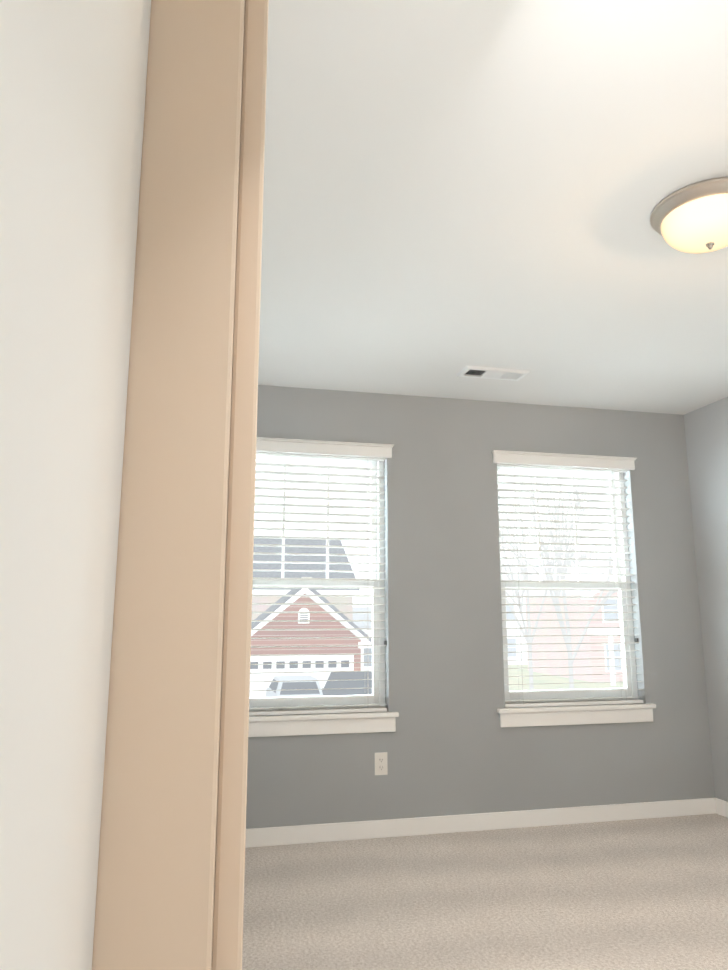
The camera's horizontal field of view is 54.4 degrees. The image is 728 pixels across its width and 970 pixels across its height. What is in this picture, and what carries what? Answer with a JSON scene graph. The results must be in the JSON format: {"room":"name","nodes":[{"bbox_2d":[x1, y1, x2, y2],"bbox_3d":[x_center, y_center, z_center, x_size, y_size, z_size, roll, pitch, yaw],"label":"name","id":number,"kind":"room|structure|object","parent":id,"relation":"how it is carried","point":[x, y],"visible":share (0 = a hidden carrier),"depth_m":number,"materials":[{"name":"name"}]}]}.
{"room":"empty bedroom","nodes":[
{"label":"empty bedroom","id":0,"kind":"room"},
{"bbox_2d":[0,0,150,969],"bbox_3d":[-0.123,0.174,0.148,0.035,2.030,0.760,2,-10,-13],"label":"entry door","id":1,"kind":"structure","parent":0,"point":[73,75],"depth_m":0.32,"materials":[{"name":"beige paint"}]},
{"bbox_2d":[246,385,714,828],"bbox_3d":[0.616,0.699,4.169,3.340,2.440,0.180,2,-10,-13],"label":"wall","id":2,"kind":"structure","parent":0,"point":[450,746],"depth_m":4.09,"materials":[{"name":"grey paint"}]},
{"bbox_2d":[249,455,384,710],"bbox_3d":[-0.329,0.519,4.001,0.900,1.465,0.089,2,-10,-13],"label":"window","id":3,"kind":"structure","parent":2,"relation":"in","point":[277,703],"depth_m":4.00,"materials":[{"name":"white plastic"}]},
{"bbox_2d":[249,451,386,715],"bbox_3d":[-0.312,0.505,3.930,0.898,1.462,0.056,2,-10,-13],"label":"window blind","id":4,"kind":"object","parent":3,"relation":"attached to","point":[316,711],"visible":0.67,"depth_m":3.96,"materials":[{"name":"white plastic"}]},
{"bbox_2d":[248,712,398,736],"bbox_3d":[-0.308,1.274,3.777,1.000,0.102,0.102,2,-10,-13],"label":"window sill","id":5,"kind":"structure","parent":2,"relation":"attached to","point":[306,724],"depth_m":3.76,"materials":[{"name":"white wood"}]},
{"bbox_2d":[256,437,393,457],"bbox_3d":[-0.300,-0.214,4.007,0.972,0.076,0.034,2,-10,-13],"label":"window valance","id":6,"kind":"object","parent":2,"relation":"attached to","point":[300,446],"visible":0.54,"depth_m":4.02,"materials":[{"name":"white wood"}]},
{"bbox_2d":[375,752,387,774],"bbox_3d":[0.092,1.497,3.804,0.070,0.114,0.008,2,-10,-13],"label":"electrical outlet","id":7,"kind":"object","parent":2,"relation":"attached to","point":[381,767],"visible":1,"depth_m":3.80,"materials":[{"name":"white plastic"}]},
{"bbox_2d":[245,798,716,847],"bbox_3d":[0.619,1.839,3.863,3.020,0.088,0.014,2,-10,-13],"label":"baseboard","id":8,"kind":"structure","parent":2,"relation":"attached to","point":[310,833],"depth_m":3.85,"materials":[{"name":"white wood"}]},
{"bbox_2d":[491,450,636,469],"bbox_3d":[1.242,-0.152,4.356,0.972,0.076,0.034,2,-10,-13],"label":"window valance","id":9,"kind":"object","parent":2,"relation":"attached to","point":[558,459],"visible":0.94,"depth_m":4.35,"materials":[{"name":"white wood"}]},
{"bbox_2d":[497,467,637,702],"bbox_3d":[1.213,0.582,4.351,0.900,1.465,0.089,2,-10,-13],"label":"window","id":10,"kind":"structure","parent":2,"relation":"in","point":[610,693],"depth_m":4.33,"materials":[{"name":"white plastic"}]},
{"bbox_2d":[497,463,642,707],"bbox_3d":[1.230,0.568,4.279,0.898,1.462,0.056,2,-10,-13],"label":"window blind","id":11,"kind":"object","parent":10,"relation":"attached to","point":[568,703],"visible":0.77,"depth_m":4.29,"materials":[{"name":"white plastic"}]},
{"bbox_2d":[497,703,655,727],"bbox_3d":[1.233,1.337,4.126,1.000,0.102,0.102,2,-10,-13],"label":"window sill","id":12,"kind":"structure","parent":2,"relation":"attached to","point":[564,715],"depth_m":4.08,"materials":[{"name":"white wood"}]},
{"bbox_2d":[242,814,727,969],"bbox_3d":[1.104,1.633,1.852,3.340,0.220,4.520,2,-10,-13],"label":"floor","id":13,"kind":"structure","parent":0,"point":[645,894],"depth_m":2.92,"materials":[{"name":"carpet"}]},
{"bbox_2d":[258,0,727,414],"bbox_3d":[1.104,-0.975,2.321,3.340,0.200,4.520,2,-10,-13],"label":"ceiling","id":14,"kind":"structure","parent":0,"point":[452,189],"depth_m":2.20,"materials":[{"name":"white paint"}]},
{"bbox_2d":[466,370,484,374],"bbox_3d":[0.698,-0.604,3.817,0.310,0.001,0.100,2,-10,-13],"label":"vent duct","id":15,"kind":"object","parent":14,"relation":"attached to","point":[474,372],"visible":0.07,"depth_m":3.81,"materials":[{"name":"black metal"}]},
{"bbox_2d":[457,365,530,380],"bbox_3d":[0.698,-0.598,3.816,0.370,0.010,0.160,2,-10,-13],"label":"ceiling vent","id":16,"kind":"object","parent":14,"relation":"in","point":[503,374],"visible":1,"depth_m":3.80,"materials":[{"name":"white metal"}]},
{"bbox_2d":[650,177,727,253],"bbox_3d":[1.093,-0.813,2.248,0.336,0.144,0.336,2,-10,-13],"label":"ceiling light","id":17,"kind":"object","parent":14,"relation":"attached to","point":[692,218],"visible":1,"depth_m":2.18,"materials":[{"name":"white glass"}]},
{"bbox_2d":[684,397,727,801],"bbox_3d":[2.664,0.372,2.350,0.180,2.440,4.340,2,-10,-13],"label":"wall","id":18,"kind":"structure","parent":0,"point":[706,431],"depth_m":4.30,"materials":[{"name":"grey paint"}]},
{"bbox_2d":[715,798,727,817],"bbox_3d":[2.549,1.541,2.207,0.014,0.088,4.132,2,-10,-13],"label":"baseboard","id":19,"kind":"structure","parent":18,"relation":"attached to","point":[721,807],"depth_m":4.14,"materials":[{"name":"white wood"}]},
{"bbox_3d":[-0.446,0.261,1.736,0.120,2.440,4.160,2,-10,-13],"label":"wall","id":20,"kind":"structure","parent":0,"visible":0},
{"bbox_2d":[92,0,268,969],"bbox_3d":[-0.072,0.139,0.165,0.144,2.125,0.934,2,-10,-13],"label":"door frame","id":21,"kind":"structure","parent":20,"relation":"attached to","point":[170,879],"depth_m":0.57,"materials":[{"name":"beige wood"}]},
{"label":"outside","id":22,"kind":"structure","parent":0,"visible":0},
{"bbox_2d":[508,665,623,690],"bbox_3d":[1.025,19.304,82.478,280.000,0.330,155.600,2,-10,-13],"label":"ground","id":23,"kind":"structure","parent":22,"point":[525,671],"depth_m":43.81,"materials":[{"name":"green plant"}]},
{"bbox_2d":[266,675,322,696],"bbox_3d":[-2.968,8.810,29.590,1.900,1.620,4.570,2,-10,-13],"label":"car","id":24,"kind":"object","parent":23,"relation":"on","point":[297,684],"depth_m":27.88,"materials":[{"name":"white metal"}]},
{"bbox_2d":[249,535,370,697],"bbox_3d":[-10.532,6.794,38.029,19.370,8.625,12.880,2,-10,-13],"label":"house","id":25,"kind":"structure","parent":23,"relation":"on","point":[308,633],"depth_m":33.69,"materials":[{"name":"red brick"}]},
{"bbox_2d":[322,671,371,695],"bbox_3d":[-0.560,8.724,29.622,2.030,1.800,4.920,2,-10,-13],"label":"suv","id":26,"kind":"object","parent":23,"relation":"on","point":[330,685],"depth_m":27.76,"materials":[{"name":"grey metal"}]},
{"bbox_2d":[353,607,371,671],"bbox_3d":[1.126,10.594,47.865,7.360,4.625,9.640,2,-10,-13],"label":"house","id":27,"kind":"structure","parent":23,"relation":"on","point":[359,624],"depth_m":43.49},
{"bbox_2d":[502,563,562,664],"bbox_3d":[12.612,11.496,64.470,12.540,8.725,10.940,2,-10,-13],"label":"house","id":28,"kind":"structure","parent":23,"relation":"on","point":[515,648],"depth_m":59.22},
{"bbox_2d":[500,485,584,689],"bbox_3d":[8.098,5.148,34.798,6.120,10.721,5.532,2,-10,-13],"label":"street tree","id":29,"kind":"object","parent":23,"relation":"on","point":[530,639],"depth_m":35.03,"materials":[{"name":"plant"}]},
{"bbox_2d":[501,473,616,688],"bbox_3d":[7.398,3.758,25.738,6.941,10.251,3.124,2,-10,-13],"label":"street tree","id":30,"kind":"object","parent":23,"relation":"on","point":[556,600],"depth_m":25.96,"materials":[{"name":"plant"}]},
{"bbox_2d":[519,557,623,685],"bbox_3d":[18.297,8.955,48.918,11.000,8.225,11.500,2,-10,-13],"label":"house","id":31,"kind":"structure","parent":23,"relation":"on","point":[612,679],"depth_m":45.96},
{"bbox_2d":[550,535,597,564],"bbox_3d":[23.552,11.587,75.899,4.947,12.591,6.317,2,-10,-13],"label":"tree","id":32,"kind":"object","parent":23,"relation":"on","point":[585,555],"depth_m":76.42,"materials":[{"name":"plant"}]}
]}

